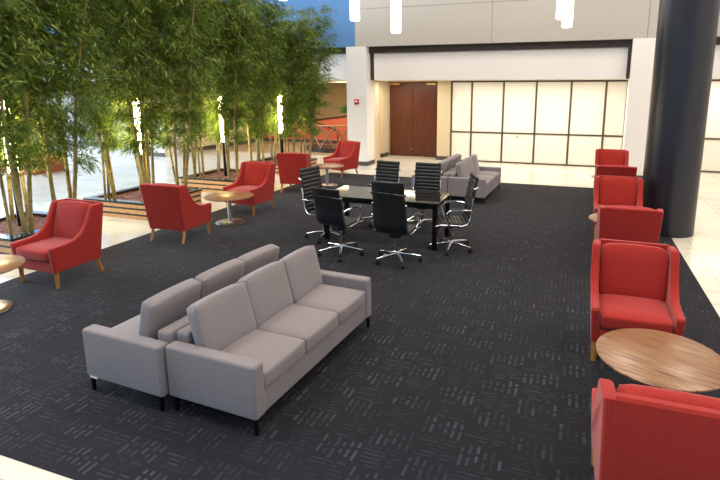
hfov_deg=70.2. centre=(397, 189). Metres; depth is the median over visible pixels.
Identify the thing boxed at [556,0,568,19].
pendant lamp
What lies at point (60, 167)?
brick planter
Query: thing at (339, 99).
wall
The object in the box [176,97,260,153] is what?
wall
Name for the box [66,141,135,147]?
baseboard
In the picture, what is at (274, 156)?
bamboo
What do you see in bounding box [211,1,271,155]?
bamboo
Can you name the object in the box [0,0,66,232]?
bamboo
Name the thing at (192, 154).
bamboo
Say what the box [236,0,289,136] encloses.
bamboo
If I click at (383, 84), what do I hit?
wall
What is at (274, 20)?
bamboo
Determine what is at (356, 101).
fire alarm
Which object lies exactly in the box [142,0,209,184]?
bamboo
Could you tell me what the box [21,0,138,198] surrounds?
bamboo
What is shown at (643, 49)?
pillar
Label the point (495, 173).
seat cushion
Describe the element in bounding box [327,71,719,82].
ceiling
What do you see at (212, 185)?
planter
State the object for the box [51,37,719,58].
trim
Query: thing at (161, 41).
bamboo
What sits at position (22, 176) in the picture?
bamboo
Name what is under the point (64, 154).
bamboo
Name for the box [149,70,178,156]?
pillar
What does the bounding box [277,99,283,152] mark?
lamp
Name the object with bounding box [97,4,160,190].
bamboo
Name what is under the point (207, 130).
bamboo
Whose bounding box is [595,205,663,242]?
armchair
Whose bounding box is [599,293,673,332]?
seat cushion
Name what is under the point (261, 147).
bamboo
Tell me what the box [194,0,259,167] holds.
bamboo
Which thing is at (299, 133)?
bamboo
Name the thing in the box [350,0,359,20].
pendant lamp
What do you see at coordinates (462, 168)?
cushion
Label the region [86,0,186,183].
bamboo
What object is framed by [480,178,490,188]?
seat cushion
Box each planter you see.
[0,150,64,174]
[0,210,47,254]
[83,186,202,220]
[179,168,239,192]
[254,157,317,174]
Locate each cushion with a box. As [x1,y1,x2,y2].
[16,237,71,261]
[54,201,90,238]
[112,315,139,334]
[138,278,200,339]
[152,183,179,185]
[186,283,256,350]
[195,259,244,298]
[222,329,304,388]
[226,185,257,191]
[237,244,278,276]
[237,261,293,327]
[243,162,268,185]
[257,304,338,352]
[279,245,322,302]
[294,284,364,324]
[325,157,342,163]
[338,141,355,157]
[439,159,448,175]
[446,156,455,171]
[453,154,461,167]
[455,160,469,177]
[463,157,474,173]
[469,154,479,173]
[475,174,494,183]
[476,171,499,180]
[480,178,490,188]
[598,177,637,205]
[599,243,668,301]
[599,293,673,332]
[611,205,650,208]
[616,384,719,409]
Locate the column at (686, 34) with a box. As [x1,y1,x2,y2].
[643,0,719,237]
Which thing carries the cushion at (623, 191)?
on the armchair at (608, 190)
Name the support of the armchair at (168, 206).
on the carpet
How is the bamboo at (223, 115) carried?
in the mulch at (220, 175)
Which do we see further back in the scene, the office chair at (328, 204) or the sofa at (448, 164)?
the sofa at (448, 164)
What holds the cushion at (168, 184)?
on the armchair at (168, 206)
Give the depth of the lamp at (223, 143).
12.56 m
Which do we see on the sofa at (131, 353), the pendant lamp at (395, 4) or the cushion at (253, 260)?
the cushion at (253, 260)
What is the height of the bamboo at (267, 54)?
4.075 m
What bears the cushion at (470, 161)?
on the sofa at (489, 177)
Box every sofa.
[82,244,278,411]
[165,245,370,435]
[411,154,461,191]
[448,154,500,203]
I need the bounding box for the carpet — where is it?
[0,172,719,479]
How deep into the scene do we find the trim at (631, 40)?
13.43 m
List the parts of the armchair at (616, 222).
arm, arm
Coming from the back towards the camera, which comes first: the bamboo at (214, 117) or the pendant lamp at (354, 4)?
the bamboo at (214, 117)
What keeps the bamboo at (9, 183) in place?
in the mulch at (38, 221)
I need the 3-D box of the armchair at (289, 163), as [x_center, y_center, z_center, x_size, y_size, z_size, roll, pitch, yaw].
[-2.394,-0.452,12.161,0.750,0.953,0.793,2,11,9]
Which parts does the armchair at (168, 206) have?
arm, leg, leg, arm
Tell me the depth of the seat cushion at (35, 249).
6.28 m
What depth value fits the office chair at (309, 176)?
8.25 m
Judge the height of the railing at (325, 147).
1.026 m
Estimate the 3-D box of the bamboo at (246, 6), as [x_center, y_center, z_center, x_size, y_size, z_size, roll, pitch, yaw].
[-3.656,-2.832,11.667,1.705,5.308,1.662,-9,15,-40]
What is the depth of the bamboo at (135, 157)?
10.63 m
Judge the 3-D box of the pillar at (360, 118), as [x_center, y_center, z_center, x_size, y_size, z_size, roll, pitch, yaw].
[-1.183,-2.637,16.216,0.670,3.660,0.600,4,12,19]
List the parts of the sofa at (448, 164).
arm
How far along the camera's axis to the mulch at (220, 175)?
12.73 m
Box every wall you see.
[29,0,719,49]
[30,82,127,142]
[49,45,719,80]
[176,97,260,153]
[263,83,346,135]
[264,117,347,140]
[374,80,379,161]
[380,81,387,153]
[437,81,450,156]
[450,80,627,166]
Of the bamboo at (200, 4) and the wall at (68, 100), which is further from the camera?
the wall at (68, 100)
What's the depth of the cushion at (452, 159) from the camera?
11.69 m
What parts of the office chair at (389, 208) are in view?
rail, backrest, seat, rail, armrest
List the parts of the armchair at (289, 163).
arm, arm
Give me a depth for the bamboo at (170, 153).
10.28 m
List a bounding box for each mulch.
[0,215,45,235]
[103,189,142,200]
[196,170,238,178]
[265,158,276,162]
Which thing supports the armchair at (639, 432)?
on the carpet
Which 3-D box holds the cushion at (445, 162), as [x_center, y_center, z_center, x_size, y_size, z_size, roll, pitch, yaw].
[0.972,-0.439,11.307,0.217,0.450,0.555,4,12,21]
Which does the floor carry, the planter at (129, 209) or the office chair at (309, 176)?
the planter at (129, 209)
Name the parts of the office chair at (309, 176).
rail, backrest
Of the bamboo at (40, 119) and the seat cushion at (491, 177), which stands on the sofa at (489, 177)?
the seat cushion at (491, 177)
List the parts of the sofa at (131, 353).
leg, arm, leg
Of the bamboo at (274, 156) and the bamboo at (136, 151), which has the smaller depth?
the bamboo at (136, 151)
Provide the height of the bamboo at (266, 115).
4.140 m
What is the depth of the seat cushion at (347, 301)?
4.84 m
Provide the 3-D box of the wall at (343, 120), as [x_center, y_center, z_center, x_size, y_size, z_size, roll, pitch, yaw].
[-2.979,-2.783,22.881,6.950,1.350,0.200,4,12,19]
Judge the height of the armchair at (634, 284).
0.953 m
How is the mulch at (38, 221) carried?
in the planter at (5, 240)
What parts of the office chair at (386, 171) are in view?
backrest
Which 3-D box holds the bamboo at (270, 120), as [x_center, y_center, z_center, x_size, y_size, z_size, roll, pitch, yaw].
[-3.881,-3.002,15.013,1.702,4.337,1.574,-7,13,-30]
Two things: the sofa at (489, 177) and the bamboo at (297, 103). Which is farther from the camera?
the bamboo at (297, 103)
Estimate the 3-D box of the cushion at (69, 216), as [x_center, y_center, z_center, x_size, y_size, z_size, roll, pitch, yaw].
[-4.254,0.424,6.709,0.599,0.550,0.237,4,12,20]
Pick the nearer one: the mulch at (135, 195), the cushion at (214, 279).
the cushion at (214, 279)
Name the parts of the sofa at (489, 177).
arm, arm, frame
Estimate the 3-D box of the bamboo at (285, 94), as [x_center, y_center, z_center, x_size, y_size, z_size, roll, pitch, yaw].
[-3.241,-2.844,14.242,1.536,4.326,1.614,-5,12,-25]
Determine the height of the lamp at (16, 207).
2.206 m
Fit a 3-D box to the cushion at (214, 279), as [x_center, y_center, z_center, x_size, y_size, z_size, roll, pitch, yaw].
[-1.636,0.905,4.646,0.204,0.457,0.555,5,12,22]
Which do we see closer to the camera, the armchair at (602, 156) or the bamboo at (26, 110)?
the bamboo at (26, 110)
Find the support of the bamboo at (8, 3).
in the mulch at (38, 221)
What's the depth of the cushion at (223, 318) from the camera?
3.91 m
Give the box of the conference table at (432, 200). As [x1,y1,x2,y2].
[324,185,451,250]
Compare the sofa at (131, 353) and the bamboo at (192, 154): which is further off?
the bamboo at (192, 154)
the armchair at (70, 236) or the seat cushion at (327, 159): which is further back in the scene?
the seat cushion at (327, 159)
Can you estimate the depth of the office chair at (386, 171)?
9.33 m
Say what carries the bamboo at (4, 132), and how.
in the planter at (5, 240)
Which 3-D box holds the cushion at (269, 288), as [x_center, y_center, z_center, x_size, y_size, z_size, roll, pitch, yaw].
[-1.157,0.910,4.495,0.204,0.457,0.555,5,12,22]
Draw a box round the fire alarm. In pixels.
[354,99,358,104]
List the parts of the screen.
panel, panel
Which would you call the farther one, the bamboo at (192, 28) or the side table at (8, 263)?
the bamboo at (192, 28)
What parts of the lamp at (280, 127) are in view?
lamp shade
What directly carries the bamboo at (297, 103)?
in the mulch at (272, 160)
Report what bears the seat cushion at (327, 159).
on the armchair at (346, 153)
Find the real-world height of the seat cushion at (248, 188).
0.176 m
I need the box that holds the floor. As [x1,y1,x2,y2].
[0,136,719,479]
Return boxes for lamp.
[4,107,20,225]
[133,102,141,157]
[219,96,227,175]
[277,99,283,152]
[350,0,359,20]
[391,0,400,33]
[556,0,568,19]
[561,0,573,27]
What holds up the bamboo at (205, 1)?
in the mulch at (220, 175)
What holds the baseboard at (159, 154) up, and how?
attached to the pillar at (156, 148)
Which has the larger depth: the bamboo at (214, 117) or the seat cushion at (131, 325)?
the bamboo at (214, 117)
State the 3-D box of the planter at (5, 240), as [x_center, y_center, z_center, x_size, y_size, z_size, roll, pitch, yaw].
[-5.936,0.679,8.072,1.540,0.325,1.360,4,12,19]
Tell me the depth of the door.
18.21 m
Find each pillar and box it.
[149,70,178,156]
[346,46,373,161]
[622,38,655,175]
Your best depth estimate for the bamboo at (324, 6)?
14.76 m
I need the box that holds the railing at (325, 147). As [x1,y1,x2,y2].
[306,124,346,152]
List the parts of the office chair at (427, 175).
backrest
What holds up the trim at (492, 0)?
attached to the wall at (510, 21)
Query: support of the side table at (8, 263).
on the carpet
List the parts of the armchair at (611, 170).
arm, arm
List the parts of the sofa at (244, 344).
leg, arm, leg, frame, arm, leg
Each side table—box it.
[0,254,25,312]
[203,191,253,225]
[312,163,343,186]
[589,213,597,222]
[596,328,719,392]
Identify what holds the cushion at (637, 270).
on the armchair at (634, 284)
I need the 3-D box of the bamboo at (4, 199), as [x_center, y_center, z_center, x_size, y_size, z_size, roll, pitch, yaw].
[-5.647,-1.537,6.930,1.476,4.613,1.760,4,12,21]
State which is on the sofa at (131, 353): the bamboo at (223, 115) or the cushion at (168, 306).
the cushion at (168, 306)
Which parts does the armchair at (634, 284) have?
leg, arm, seat frame, arm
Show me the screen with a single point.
(710, 160)
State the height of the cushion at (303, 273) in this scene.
0.450 m
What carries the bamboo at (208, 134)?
in the mulch at (220, 175)
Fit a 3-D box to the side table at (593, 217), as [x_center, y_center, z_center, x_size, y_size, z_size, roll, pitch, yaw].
[3.292,0.675,7.600,0.874,0.500,0.874,2,11,9]
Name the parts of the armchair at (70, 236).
leg, seat frame, arm, leg, arm, leg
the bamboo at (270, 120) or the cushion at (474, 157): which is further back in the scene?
the bamboo at (270, 120)
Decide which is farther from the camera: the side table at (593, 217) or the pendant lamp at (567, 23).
the pendant lamp at (567, 23)
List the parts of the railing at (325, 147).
post, post, rail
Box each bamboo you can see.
[0,0,45,235]
[0,0,59,233]
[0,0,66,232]
[0,0,83,197]
[0,0,90,231]
[0,0,96,200]
[0,3,45,192]
[0,6,49,220]
[1,2,73,219]
[15,0,117,197]
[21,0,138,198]
[48,0,129,198]
[50,0,133,197]
[51,0,121,197]
[65,0,130,197]
[69,0,177,183]
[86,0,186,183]
[88,2,154,176]
[95,0,179,182]
[96,5,164,182]
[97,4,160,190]
[104,10,184,182]
[105,0,194,182]
[123,1,198,183]
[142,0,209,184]
[151,0,233,185]
[154,5,207,176]
[156,0,216,176]
[159,0,223,184]
[161,7,216,176]
[180,0,219,168]
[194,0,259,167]
[194,1,237,154]
[195,1,236,171]
[195,16,236,172]
[196,0,257,178]
[198,0,270,170]
[201,0,267,178]
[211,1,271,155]
[215,0,278,160]
[229,13,274,161]
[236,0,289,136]
[241,0,298,160]
[241,9,272,153]
[245,15,288,160]
[247,5,276,160]
[250,14,288,159]
[257,17,284,159]
[262,18,311,151]
[263,9,307,151]
[264,17,322,151]
[264,54,279,152]
[273,20,300,152]
[275,4,325,151]
[285,6,332,153]
[287,26,320,152]
[298,3,341,149]
[300,30,341,159]
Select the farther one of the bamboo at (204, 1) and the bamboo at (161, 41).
the bamboo at (204, 1)
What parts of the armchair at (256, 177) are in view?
arm, seat frame, arm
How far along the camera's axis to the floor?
13.03 m
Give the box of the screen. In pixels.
[701,79,719,172]
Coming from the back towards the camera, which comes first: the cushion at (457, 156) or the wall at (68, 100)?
the wall at (68, 100)
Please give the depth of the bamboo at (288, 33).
13.89 m
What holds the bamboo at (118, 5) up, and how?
in the mulch at (135, 195)
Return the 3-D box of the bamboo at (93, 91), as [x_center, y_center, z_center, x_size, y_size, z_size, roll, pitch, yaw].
[-5.672,-2.382,9.641,1.489,5.216,1.585,0,11,-1]
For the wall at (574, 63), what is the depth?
14.55 m
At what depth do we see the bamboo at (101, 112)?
9.63 m
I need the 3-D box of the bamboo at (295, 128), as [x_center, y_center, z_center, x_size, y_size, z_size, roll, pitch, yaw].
[-2.755,-2.651,14.025,1.630,4.033,1.528,2,11,10]
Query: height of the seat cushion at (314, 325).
0.176 m
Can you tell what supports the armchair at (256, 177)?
on the carpet
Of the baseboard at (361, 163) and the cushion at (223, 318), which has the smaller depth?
the cushion at (223, 318)
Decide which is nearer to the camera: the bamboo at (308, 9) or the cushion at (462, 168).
the cushion at (462, 168)
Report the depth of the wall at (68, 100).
21.79 m
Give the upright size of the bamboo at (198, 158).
4.842 m
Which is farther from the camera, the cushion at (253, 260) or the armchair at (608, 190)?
the armchair at (608, 190)
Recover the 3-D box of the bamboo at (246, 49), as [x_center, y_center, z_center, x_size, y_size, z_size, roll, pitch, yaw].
[-3.589,-2.395,11.432,1.605,4.548,1.653,-3,12,-15]
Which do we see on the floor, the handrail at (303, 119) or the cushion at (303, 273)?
the handrail at (303, 119)
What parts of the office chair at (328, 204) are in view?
backrest, seat, armrest, rail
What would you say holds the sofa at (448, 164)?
on the carpet
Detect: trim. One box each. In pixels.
[45,0,650,41]
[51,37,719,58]
[307,115,346,121]
[371,39,632,79]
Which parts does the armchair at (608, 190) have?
arm, arm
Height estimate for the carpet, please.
0.008 m
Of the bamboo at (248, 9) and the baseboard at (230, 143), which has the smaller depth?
the bamboo at (248, 9)
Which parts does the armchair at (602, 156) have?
arm, arm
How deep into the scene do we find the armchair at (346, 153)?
14.21 m
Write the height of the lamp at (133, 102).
2.206 m
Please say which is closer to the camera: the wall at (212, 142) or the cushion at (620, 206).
the cushion at (620, 206)
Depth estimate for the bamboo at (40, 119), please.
7.74 m
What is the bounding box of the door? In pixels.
[388,81,437,156]
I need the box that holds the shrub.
[339,105,346,112]
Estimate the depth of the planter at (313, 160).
15.26 m
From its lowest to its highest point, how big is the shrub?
0.481 m
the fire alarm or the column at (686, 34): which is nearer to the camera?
the column at (686, 34)
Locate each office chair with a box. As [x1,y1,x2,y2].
[298,165,348,243]
[311,186,365,261]
[362,160,400,226]
[370,180,421,268]
[406,162,441,230]
[428,173,478,255]
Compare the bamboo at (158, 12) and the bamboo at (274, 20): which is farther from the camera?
the bamboo at (274, 20)
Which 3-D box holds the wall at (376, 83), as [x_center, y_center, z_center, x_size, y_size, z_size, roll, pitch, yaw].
[-0.840,-2.340,17.286,0.660,2.660,1.500,4,12,19]
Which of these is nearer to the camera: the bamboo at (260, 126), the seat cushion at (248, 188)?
the seat cushion at (248, 188)
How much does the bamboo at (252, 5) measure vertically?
4.400 m
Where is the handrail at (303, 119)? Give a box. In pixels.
[303,119,339,141]
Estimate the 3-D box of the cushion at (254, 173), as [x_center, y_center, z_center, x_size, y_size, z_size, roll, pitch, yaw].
[-2.841,-0.288,10.297,0.599,0.550,0.237,5,12,23]
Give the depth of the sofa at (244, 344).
4.00 m
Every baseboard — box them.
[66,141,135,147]
[150,152,164,156]
[182,139,261,153]
[264,138,336,142]
[358,159,374,165]
[380,152,448,159]
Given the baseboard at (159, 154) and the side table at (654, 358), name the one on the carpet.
the side table at (654, 358)
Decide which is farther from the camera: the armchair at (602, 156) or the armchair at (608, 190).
the armchair at (602, 156)
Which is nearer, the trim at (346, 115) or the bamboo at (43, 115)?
the bamboo at (43, 115)
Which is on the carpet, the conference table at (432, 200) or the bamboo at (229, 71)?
the conference table at (432, 200)
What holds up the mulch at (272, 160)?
in the planter at (313, 160)
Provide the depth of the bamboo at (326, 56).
14.95 m
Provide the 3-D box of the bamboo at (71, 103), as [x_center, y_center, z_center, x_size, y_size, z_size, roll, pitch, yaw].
[-5.776,-2.031,9.275,1.511,4.666,1.565,1,11,6]
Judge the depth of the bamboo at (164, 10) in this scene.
10.72 m
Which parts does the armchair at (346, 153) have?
arm, arm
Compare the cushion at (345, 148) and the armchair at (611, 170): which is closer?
the armchair at (611, 170)
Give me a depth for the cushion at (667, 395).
2.46 m
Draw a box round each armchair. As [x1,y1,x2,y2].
[10,198,103,288]
[139,183,211,243]
[223,161,275,215]
[276,152,311,191]
[323,140,360,177]
[591,238,685,360]
[591,378,719,479]
[593,165,636,204]
[594,175,643,238]
[595,149,628,165]
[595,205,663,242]
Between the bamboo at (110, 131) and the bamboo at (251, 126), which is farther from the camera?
the bamboo at (251, 126)
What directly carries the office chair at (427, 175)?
on the carpet
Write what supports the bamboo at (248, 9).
in the mulch at (272, 160)
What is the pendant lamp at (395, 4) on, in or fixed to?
hanging from the ceiling
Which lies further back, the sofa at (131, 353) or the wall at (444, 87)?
the wall at (444, 87)
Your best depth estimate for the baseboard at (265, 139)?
23.39 m
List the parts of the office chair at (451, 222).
seat, armrest, rail, armrest, backrest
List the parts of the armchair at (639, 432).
leg, arm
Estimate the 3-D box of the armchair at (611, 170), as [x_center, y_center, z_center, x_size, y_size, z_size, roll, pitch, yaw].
[4.300,-0.057,10.168,0.750,0.953,0.793,4,12,19]
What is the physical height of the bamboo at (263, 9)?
5.492 m
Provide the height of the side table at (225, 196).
0.500 m
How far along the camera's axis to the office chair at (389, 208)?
6.83 m
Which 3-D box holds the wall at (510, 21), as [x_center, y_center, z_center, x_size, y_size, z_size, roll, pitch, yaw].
[-2.596,-6.627,15.768,32.000,4.340,0.200,4,12,19]
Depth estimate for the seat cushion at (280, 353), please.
3.90 m
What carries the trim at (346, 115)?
attached to the wall at (343, 120)
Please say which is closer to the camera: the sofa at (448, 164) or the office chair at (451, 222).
the office chair at (451, 222)
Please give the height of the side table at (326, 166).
0.500 m

